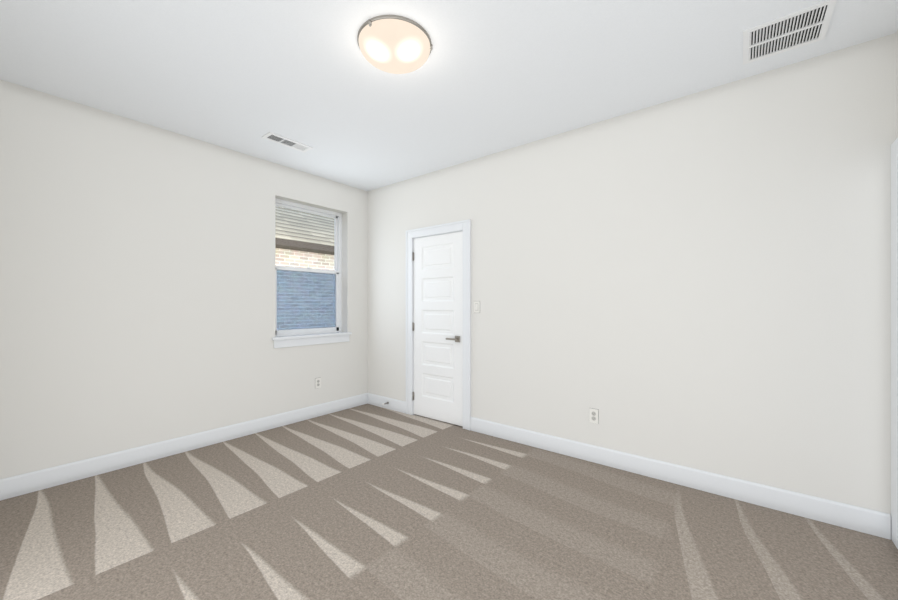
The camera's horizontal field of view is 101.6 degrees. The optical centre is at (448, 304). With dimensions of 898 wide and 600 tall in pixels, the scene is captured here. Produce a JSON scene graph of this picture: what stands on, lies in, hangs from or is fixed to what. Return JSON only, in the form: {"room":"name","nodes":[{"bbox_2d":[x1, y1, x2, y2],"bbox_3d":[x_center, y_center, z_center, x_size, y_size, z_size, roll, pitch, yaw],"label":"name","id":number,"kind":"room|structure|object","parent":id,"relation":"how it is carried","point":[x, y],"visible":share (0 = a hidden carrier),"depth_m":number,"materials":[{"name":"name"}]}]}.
{"room":"empty bedroom","nodes":[
{"label":"empty bedroom","id":0,"kind":"room"},
{"bbox_2d":[0,79,367,478],"bbox_3d":[-2.159,-0.150,3.506,0.200,2.840,3.540,0,0,38],"label":"wall","id":1,"kind":"structure","parent":0,"point":[137,283],"depth_m":2.94,"materials":[{"name":"paint"}]},
{"bbox_2d":[0,393,367,500],"bbox_3d":[-2.065,1.202,3.451,0.016,0.135,3.270,0,0,39],"label":"baseboard","id":2,"kind":"structure","parent":1,"relation":"attached to","point":[22,484],"depth_m":3.00,"materials":[{"name":"paint"}]},
{"bbox_2d":[275,198,341,335],"bbox_3d":[-1.636,-0.392,4.234,0.083,1.497,0.890,0,0,38],"label":"window unit","id":3,"kind":"structure","parent":1,"relation":"in","point":[308,300],"depth_m":4.28,"materials":[{"name":"plastic"}]},
{"bbox_2d":[272,332,351,347],"bbox_3d":[-1.555,0.392,4.169,0.149,0.113,0.970,0,0,38],"label":"window sill","id":4,"kind":"structure","parent":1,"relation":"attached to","point":[302,340],"depth_m":4.09,"materials":[{"name":"paint"}]},
{"bbox_2d":[315,377,320,388],"bbox_3d":[-1.493,0.890,4.176,0.008,0.118,0.073,0,0,38],"label":"outlet","id":5,"kind":"object","parent":1,"relation":"attached to","point":[317,382],"visible":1,"depth_m":4.17,"materials":[{"name":"plastic"}]},
{"bbox_2d":[0,404,897,599],"bbox_3d":[-0.378,1.300,2.090,4.750,0.060,3.540,0,0,38],"label":"floor","id":6,"kind":"structure","parent":0,"point":[367,502],"depth_m":2.05,"materials":[{"name":"beige carpet"}]},
{"bbox_2d":[0,0,897,190],"bbox_3d":[-0.347,-1.520,2.065,4.430,0.100,3.300,0,0,38],"label":"ceiling","id":7,"kind":"structure","parent":0,"point":[487,77],"depth_m":2.26,"materials":[{"name":"paint"}]},
{"bbox_2d":[262,132,312,152],"bbox_3d":[-1.453,-1.466,3.309,0.155,0.007,0.400,0,0,38],"label":"ceiling vent","id":8,"kind":"object","parent":7,"relation":"in","point":[284,141],"visible":1,"depth_m":3.29,"materials":[{"name":"white metal"}]},
{"bbox_2d":[357,15,432,73],"bbox_3d":[-0.304,-1.415,2.055,0.412,0.109,0.415,0,0,38],"label":"ceiling light","id":9,"kind":"object","parent":7,"relation":"attached to","point":[395,44],"visible":1,"depth_m":1.96,"materials":[{"name":"white glass"}]},
{"bbox_2d":[743,0,836,64],"bbox_3d":[1.820,-1.466,1.986,0.350,0.008,0.345,0,0,38],"label":"ceiling vent","id":10,"kind":"object","parent":7,"relation":"in","point":[800,28],"visible":1,"depth_m":1.97,"materials":[{"name":"white metal"}]},
{"bbox_2d":[368,33,895,514],"bbox_3d":[0.764,-0.150,3.366,4.550,2.840,0.120,0,0,38],"label":"wall","id":11,"kind":"structure","parent":0,"point":[700,279],"depth_m":2.53,"materials":[{"name":"paint"}]},
{"bbox_2d":[368,393,405,412],"bbox_3d":[-0.766,1.202,4.496,0.688,0.135,0.015,0,0,39],"label":"baseboard","id":12,"kind":"structure","parent":11,"relation":"attached to","point":[394,404],"depth_m":4.48,"materials":[{"name":"paint"}]},
{"bbox_2d":[414,231,462,425],"bbox_3d":[-0.120,0.246,4.020,0.710,2.023,0.035,0,0,38],"label":"closet door","id":13,"kind":"structure","parent":11,"relation":"in","point":[438,321],"depth_m":3.99,"materials":[{"name":"paint"}]},
{"bbox_2d":[446,336,459,341],"bbox_3d":[0.041,0.356,3.833,0.151,0.066,0.058,0,0,38],"label":"door handle","id":14,"kind":"object","parent":13,"relation":"attached to","point":[456,338],"visible":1,"depth_m":3.81,"materials":[{"name":"silver metal"}]},
{"bbox_2d":[406,219,470,429],"bbox_3d":[-0.141,0.201,3.994,0.916,2.138,0.024,0,0,38],"label":"door frame","id":15,"kind":"structure","parent":11,"relation":"attached to","point":[464,226],"depth_m":3.80,"materials":[{"name":"paint"}]},
{"bbox_2d":[474,301,479,312],"bbox_3d":[0.278,0.020,3.670,0.073,0.118,0.010,0,0,38],"label":"light switch","id":16,"kind":"object","parent":11,"relation":"attached to","point":[476,306],"visible":1,"depth_m":3.67,"materials":[{"name":"plastic"}]},
{"bbox_2d":[589,408,598,423],"bbox_3d":[1.171,0.898,2.960,0.073,0.118,0.008,0,0,38],"label":"outlet","id":17,"kind":"object","parent":11,"relation":"attached to","point":[593,415],"visible":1,"depth_m":2.96,"materials":[{"name":"plastic"}]},
{"bbox_2d":[470,417,890,539],"bbox_3d":[1.307,1.202,2.848,2.776,0.135,0.015,0,0,39],"label":"baseboard","id":18,"kind":"structure","parent":11,"relation":"attached to","point":[862,519],"depth_m":2.47,"materials":[{"name":"paint"}]},
{"bbox_2d":[896,30,897,138],"bbox_3d":[1.433,-0.150,0.649,0.120,2.840,3.300,0,0,38],"label":"wall","id":19,"kind":"structure","parent":0,"point":[897,84],"depth_m":1.96,"materials":[{"name":"paint"}]},
{"bbox_2d":[891,138,897,548],"bbox_3d":[2.116,0.200,1.546,0.108,2.140,1.044,0,0,38],"label":"door frame","id":20,"kind":"structure","parent":19,"relation":"attached to","point":[894,341],"depth_m":1.94,"materials":[{"name":"paint"}]},
{"label":"outside","id":21,"kind":"structure","parent":0,"visible":0},
{"bbox_3d":[-12.871,1.695,14.135,29.799,0.150,60.000,0,0,39],"label":"ground","id":22,"kind":"structure","parent":21,"visible":0},
{"bbox_2d":[275,206,333,270],"bbox_3d":[-7.031,-1.650,6.934,6.005,6.640,24.000,0,0,38],"label":"house","id":23,"kind":"structure","parent":22,"relation":"on","point":[304,237],"depth_m":7.89,"materials":[{"name":"brick"}]}
]}

